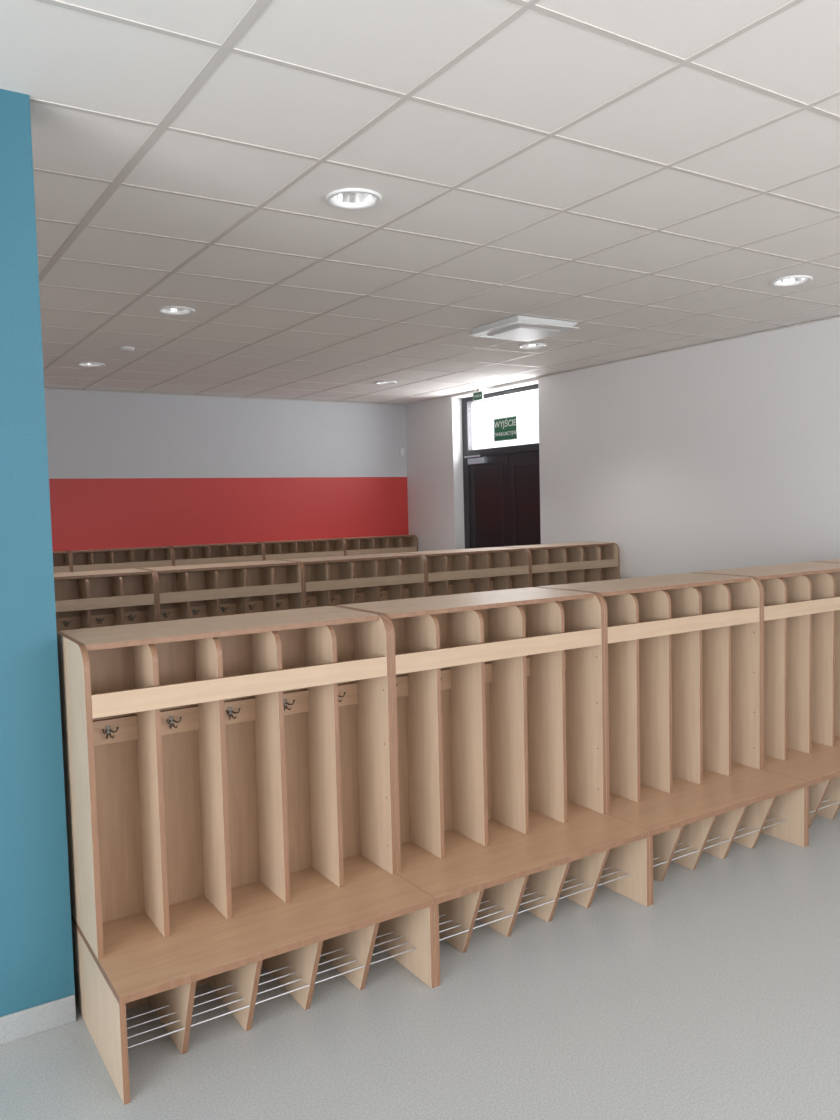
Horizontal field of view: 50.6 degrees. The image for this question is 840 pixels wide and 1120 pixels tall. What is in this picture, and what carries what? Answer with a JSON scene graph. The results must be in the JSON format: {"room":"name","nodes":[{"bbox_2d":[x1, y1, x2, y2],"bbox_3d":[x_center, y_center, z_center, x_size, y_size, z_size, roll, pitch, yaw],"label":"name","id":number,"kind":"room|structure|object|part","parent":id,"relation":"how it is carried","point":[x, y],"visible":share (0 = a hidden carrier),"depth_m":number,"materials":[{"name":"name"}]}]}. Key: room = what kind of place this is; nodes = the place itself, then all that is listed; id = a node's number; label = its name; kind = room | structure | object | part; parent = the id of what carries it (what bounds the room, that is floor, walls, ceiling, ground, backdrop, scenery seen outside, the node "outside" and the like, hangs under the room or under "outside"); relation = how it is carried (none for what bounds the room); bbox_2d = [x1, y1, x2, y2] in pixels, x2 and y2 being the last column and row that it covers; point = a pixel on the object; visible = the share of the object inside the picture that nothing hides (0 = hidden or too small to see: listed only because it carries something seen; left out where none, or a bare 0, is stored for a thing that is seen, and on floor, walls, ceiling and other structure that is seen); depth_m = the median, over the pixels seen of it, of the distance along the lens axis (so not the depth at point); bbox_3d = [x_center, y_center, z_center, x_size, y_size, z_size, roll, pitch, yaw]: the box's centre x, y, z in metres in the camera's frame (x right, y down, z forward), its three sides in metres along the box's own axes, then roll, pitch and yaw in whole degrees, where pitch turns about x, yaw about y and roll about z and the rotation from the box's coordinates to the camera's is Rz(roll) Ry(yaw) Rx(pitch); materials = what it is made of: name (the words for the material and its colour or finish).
{"room":"changing room","nodes":[
{"label":"changing room","id":0,"kind":"room"},
{"bbox_2d":[0,89,75,1016],"bbox_3d":[-2.929,-0.002,1.820,4.047,3.265,0.200,-4,4,-33],"label":"wall partition","id":1,"kind":"structure","parent":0,"point":[37,967],"depth_m":2.80,"materials":[{"name":"blue paint"}]},
{"bbox_2d":[0,995,75,1044],"bbox_3d":[-2.834,1.586,1.833,4.046,0.090,0.008,-4,4,-33],"label":"baseboard","id":2,"kind":"structure","parent":1,"relation":"attached to","point":[21,1024],"depth_m":2.86,"materials":[{"name":"grey plastic"}]},
{"bbox_2d":[44,388,408,550],"bbox_3d":[-2.498,-0.545,10.252,6.243,3.265,0.200,-4,4,-33],"label":"wall","id":3,"kind":"structure","parent":0,"point":[126,470],"depth_m":10.22,"materials":[{"name":"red paint"}]},
{"bbox_2d":[44,388,405,405],"bbox_3d":[-2.554,-1.856,10.021,5.643,0.006,0.022,-4,4,-33],"label":"trim","id":4,"kind":"structure","parent":3,"relation":"attached to","point":[44,388],"depth_m":10.14,"materials":[{"name":"white"}]},
{"bbox_2d":[399,448,403,455],"bbox_3d":[-0.231,-1.401,11.530,0.060,0.100,0.045,-4,4,-33],"label":"sensor","id":5,"kind":"object","parent":3,"relation":"attached to","point":[400,449],"visible":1,"depth_m":11.51,"materials":[{"name":"white plastic"}]},
{"bbox_2d":[0,0,839,404],"bbox_3d":[-0.535,-1.507,3.571,10.811,0.004,13.822,-4,4,-33],"label":"ceiling","id":6,"kind":"structure","parent":0,"point":[640,174],"depth_m":3.56,"materials":[{"name":"tile"}]},
{"bbox_2d":[76,362,104,366],"bbox_3d":[-2.883,-1.761,7.761,0.236,0.117,0.236,-4,4,-33],"label":"recessed light","id":7,"kind":"object","parent":6,"relation":"in","point":[82,364],"visible":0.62,"depth_m":7.82,"materials":[{"name":"white metal"}]},
{"bbox_2d":[119,346,134,351],"bbox_3d":[-2.315,-1.662,7.005,0.120,0.028,0.120,-4,4,-33],"label":"smoke detector","id":8,"kind":"object","parent":6,"relation":"attached to","point":[121,348],"visible":1,"depth_m":6.96,"materials":[{"name":"white plastic"}]},
{"bbox_2d":[157,306,194,315],"bbox_3d":[-1.581,-1.665,5.747,0.236,0.117,0.236,-4,4,-33],"label":"recessed light","id":9,"kind":"object","parent":6,"relation":"in","point":[168,310],"visible":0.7,"depth_m":5.81,"materials":[{"name":"white metal"}]},
{"bbox_2d":[326,188,381,209],"bbox_3d":[-0.280,-1.570,3.733,0.236,0.117,0.236,-4,4,-33],"label":"recessed light","id":10,"kind":"object","parent":6,"relation":"in","point":[347,198],"visible":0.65,"depth_m":3.80,"materials":[{"name":"white metal"}]},
{"bbox_2d":[375,381,396,384],"bbox_3d":[-0.363,-1.925,9.381,0.236,0.117,0.236,-4,4,-33],"label":"recessed light","id":11,"kind":"object","parent":6,"relation":"in","point":[377,382],"visible":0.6,"depth_m":9.45,"materials":[{"name":"white metal"}]},
{"bbox_2d":[473,388,482,400],"bbox_3d":[0.655,-1.873,10.046,0.016,0.135,0.180,-4,4,-33],"label":"exit sign","id":12,"kind":"object","parent":6,"relation":"attached to","point":[478,395],"visible":1,"depth_m":10.04,"materials":[{"name":"green plastic"}]},
{"bbox_2d":[468,315,579,341],"bbox_3d":[0.762,-1.695,6.544,0.580,0.057,0.580,-4,4,-33],"label":"air diffuser","id":13,"kind":"object","parent":6,"relation":"attached to","point":[517,328],"depth_m":6.43,"materials":[{"name":"white metal"}]},
{"bbox_2d":[519,343,546,348],"bbox_3d":[0.938,-1.830,7.367,0.236,0.117,0.236,-4,4,-33],"label":"recessed light","id":14,"kind":"object","parent":6,"relation":"in","point":[527,345],"visible":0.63,"depth_m":7.44,"materials":[{"name":"white metal"}]},
{"bbox_2d":[770,275,812,286],"bbox_3d":[2.240,-1.734,5.353,0.236,0.117,0.236,-4,4,-33],"label":"recessed light","id":15,"kind":"object","parent":6,"relation":"in","point":[796,280],"visible":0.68,"depth_m":5.41,"materials":[{"name":"white metal"}]},
{"bbox_2d":[0,807,839,1119],"bbox_3d":[-0.015,1.480,3.921,11.449,0.100,13.680,-4,4,-33],"label":"floor","id":16,"kind":"structure","parent":0,"point":[717,998],"depth_m":2.81,"materials":[{"name":"grey plastic"}]},
{"bbox_2d":[53,551,70,572],"bbox_3d":[-4.029,0.575,8.895,1.061,1.275,0.500,-4,4,-33],"label":"locker","id":17,"kind":"object","parent":16,"relation":"on","point":[61,559],"visible":0.02,"depth_m":9.20,"materials":[{"name":"brown wood"}]},
{"bbox_2d":[54,568,141,574],"bbox_3d":[-2.442,0.718,6.018,1.061,1.275,0.500,-4,4,-33],"label":"locker","id":18,"kind":"object","parent":16,"relation":"on","point":[131,568],"visible":0.1,"depth_m":5.98,"materials":[{"name":"brown wood"}]},
{"bbox_2d":[54,569,157,630],"bbox_3d":[-2.170,0.738,5.597,1.061,1.275,0.500,-4,4,-33],"label":"locker","id":19,"kind":"object","parent":16,"relation":"on","point":[98,599],"visible":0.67,"depth_m":5.81,"materials":[{"name":"brown wood"}]},
{"bbox_2d":[67,546,172,571],"bbox_3d":[-3.137,0.517,9.469,1.061,1.275,0.500,-4,4,-33],"label":"locker","id":20,"kind":"object","parent":16,"relation":"on","point":[159,556],"visible":0.1,"depth_m":9.54,"materials":[{"name":"brown wood"}]},
{"bbox_2d":[57,606,355,1020],"bbox_3d":[-0.811,0.845,3.379,1.061,1.275,0.500,-4,4,-33],"label":"locker","id":21,"kind":"object","parent":16,"relation":"on","point":[61,635],"visible":0.18,"depth_m":2.97,"materials":[{"name":"brown wood"}]},
{"bbox_2d":[140,560,285,568],"bbox_3d":[-1.550,0.660,6.592,1.061,1.275,0.500,-4,4,-33],"label":"locker","id":22,"kind":"object","parent":16,"relation":"on","point":[266,560],"visible":0.07,"depth_m":6.41,"materials":[{"name":"brown wood"}]},
{"bbox_2d":[171,542,263,565],"bbox_3d":[-2.244,0.459,10.043,1.061,1.275,0.500,-4,4,-33],"label":"locker","id":23,"kind":"object","parent":16,"relation":"on","point":[245,551],"visible":0.08,"depth_m":10.11,"materials":[{"name":"brown wood"}]},
{"bbox_2d":[146,561,303,621],"bbox_3d":[-1.277,0.680,6.171,1.061,1.275,0.500,-4,4,-33],"label":"locker","id":24,"kind":"object","parent":16,"relation":"on","point":[232,589],"visible":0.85,"depth_m":6.26,"materials":[{"name":"brown wood"}]},
{"bbox_2d":[65,609,435,1104],"bbox_3d":[-0.538,0.865,2.958,1.061,1.275,0.500,-4,4,-33],"label":"locker","id":25,"kind":"object","parent":16,"relation":"on","point":[234,794],"visible":1,"depth_m":3.02,"materials":[{"name":"brown wood"}]},
{"bbox_2d":[262,538,344,560],"bbox_3d":[-1.352,0.401,10.616,1.061,1.275,0.500,-4,4,-33],"label":"locker","id":26,"kind":"object","parent":16,"relation":"on","point":[331,547],"visible":0.05,"depth_m":10.69,"materials":[{"name":"brown wood"}]},
{"bbox_2d":[283,553,407,560],"bbox_3d":[-0.657,0.602,7.166,1.061,1.275,0.500,-4,4,-33],"label":"locker","id":27,"kind":"object","parent":16,"relation":"on","point":[385,553],"visible":0.02,"depth_m":6.98,"materials":[{"name":"brown wood"}]},
{"bbox_2d":[296,553,426,607],"bbox_3d":[-0.385,0.622,6.745,1.061,1.275,0.500,-4,4,-33],"label":"locker","id":28,"kind":"object","parent":16,"relation":"on","point":[348,580],"visible":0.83,"depth_m":6.83,"materials":[{"name":"brown wood"}]},
{"bbox_2d":[342,535,417,555],"bbox_3d":[-0.460,0.343,11.190,1.061,1.275,0.500,-4,4,-33],"label":"locker","id":29,"kind":"object","parent":16,"relation":"on","point":[395,543],"visible":0.1,"depth_m":11.27,"materials":[{"name":"brown wood"}]},
{"bbox_2d":[336,587,562,608],"bbox_3d":[0.082,0.787,3.953,1.061,1.275,0.500,-4,4,-33],"label":"locker","id":30,"kind":"object","parent":16,"relation":"on","point":[410,601],"visible":0.04,"depth_m":3.76,"materials":[{"name":"brown wood"}]},
{"bbox_2d":[402,547,509,552],"bbox_3d":[0.235,0.544,7.740,1.061,1.275,0.500,-4,4,-33],"label":"locker","id":31,"kind":"object","parent":16,"relation":"on","point":[487,547],"visible":0.02,"depth_m":7.58,"materials":[{"name":"brown wood"}]},
{"bbox_2d":[409,547,530,596],"bbox_3d":[0.507,0.564,7.318,1.061,1.275,0.500,-4,4,-33],"label":"locker","id":32,"kind":"object","parent":16,"relation":"on","point":[481,570],"visible":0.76,"depth_m":7.40,"materials":[{"name":"brown wood"}]},
{"bbox_2d":[357,589,650,986],"bbox_3d":[0.354,0.807,3.532,1.061,1.275,0.500,-4,4,-33],"label":"locker","id":33,"kind":"object","parent":16,"relation":"on","point":[498,702],"visible":0.86,"depth_m":3.60,"materials":[{"name":"brown wood"}]},
{"bbox_2d":[504,542,595,546],"bbox_3d":[1.127,0.486,8.313,1.061,1.275,0.500,-4,4,-33],"label":"locker","id":34,"kind":"object","parent":16,"relation":"on","point":[572,542],"visible":0.02,"depth_m":8.14,"materials":[{"name":"brown wood"}]},
{"bbox_2d":[516,542,619,586],"bbox_3d":[1.400,0.506,7.892,1.061,1.275,0.500,-4,4,-33],"label":"locker","id":35,"kind":"object","parent":16,"relation":"on","point":[598,561],"visible":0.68,"depth_m":7.97,"materials":[{"name":"brown wood"}]},
{"bbox_2d":[538,573,718,588],"bbox_3d":[0.974,0.729,4.527,1.061,1.275,0.500,-4,4,-33],"label":"locker","id":36,"kind":"object","parent":16,"relation":"on","point":[680,575],"visible":0.02,"depth_m":4.34,"materials":[{"name":"brown wood"}]},
{"bbox_2d":[565,574,807,905],"bbox_3d":[1.246,0.749,4.106,1.061,1.275,0.500,-4,4,-33],"label":"locker","id":37,"kind":"object","parent":16,"relation":"on","point":[683,656],"visible":0.84,"depth_m":4.17,"materials":[{"name":"brown wood"}]},
{"bbox_2d":[691,561,835,573],"bbox_3d":[1.866,0.671,5.101,1.061,1.275,0.500,-4,4,-33],"label":"locker","id":38,"kind":"object","parent":16,"relation":"on","point":[800,564],"visible":0.02,"depth_m":4.92,"materials":[{"name":"brown wood"}]},
{"bbox_2d":[722,563,839,846],"bbox_3d":[2.139,0.691,4.679,1.061,1.275,0.500,-4,4,-33],"label":"locker","id":39,"kind":"object","parent":16,"relation":"on","point":[801,605],"visible":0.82,"depth_m":4.64,"materials":[{"name":"brown wood"}]},
{"bbox_2d":[810,559,839,562],"bbox_3d":[2.759,0.613,5.675,1.061,1.275,0.500,-4,4,-33],"label":"locker","id":40,"kind":"object","parent":16,"relation":"on","point":[831,560],"visible":0.02,"depth_m":5.30,"materials":[{"name":"brown wood"}]},
{"bbox_2d":[405,396,464,551],"bbox_3d":[0.217,-0.675,11.249,0.209,3.265,1.059,-4,4,-33],"label":"wall","id":41,"kind":"structure","parent":0,"point":[434,443],"depth_m":11.05,"materials":[{"name":"white paint"}]},
{"bbox_3d":[0.217,-0.675,11.249,0.209,3.265,1.059,-4,4,-33],"label":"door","id":42,"kind":"part","parent":41,"relation":"part of","materials":[{"name":"white paint"}]},
{"bbox_2d":[449,377,537,398],"bbox_3d":[0.893,-2.083,10.017,0.250,0.334,1.631,-4,4,-33],"label":"lintel","id":43,"kind":"object","parent":41,"relation":"in","point":[533,381],"depth_m":9.88,"materials":[{"name":"white paint"}]},
{"bbox_2d":[462,384,540,548],"bbox_3d":[0.985,-0.457,10.153,0.130,2.930,1.630,-4,4,-33],"label":"door","id":44,"kind":"structure","parent":41,"relation":"in","point":[501,485],"depth_m":10.23,"materials":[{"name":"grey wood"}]},
{"bbox_2d":[494,416,517,441],"bbox_3d":[0.973,-1.490,10.090,0.016,0.260,0.421,-4,4,-33],"label":"exit sign","id":45,"kind":"object","parent":44,"relation":"attached to","point":[506,428],"visible":1,"depth_m":10.07,"materials":[{"name":"green plastic"}]},
{"bbox_2d":[538,316,839,578],"bbox_3d":[4.242,-0.378,4.981,0.250,3.265,10.590,-4,4,-33],"label":"wall","id":46,"kind":"structure","parent":0,"point":[721,455],"depth_m":7.55,"materials":[{"name":"white paint"}]},
{"bbox_2d":[537,316,839,377],"bbox_3d":[4.096,-1.691,4.824,0.022,0.006,10.590,-4,4,-33],"label":"trim","id":47,"kind":"structure","parent":46,"relation":"attached to","point":[837,316],"depth_m":7.48,"materials":[{"name":"white"}]}
]}

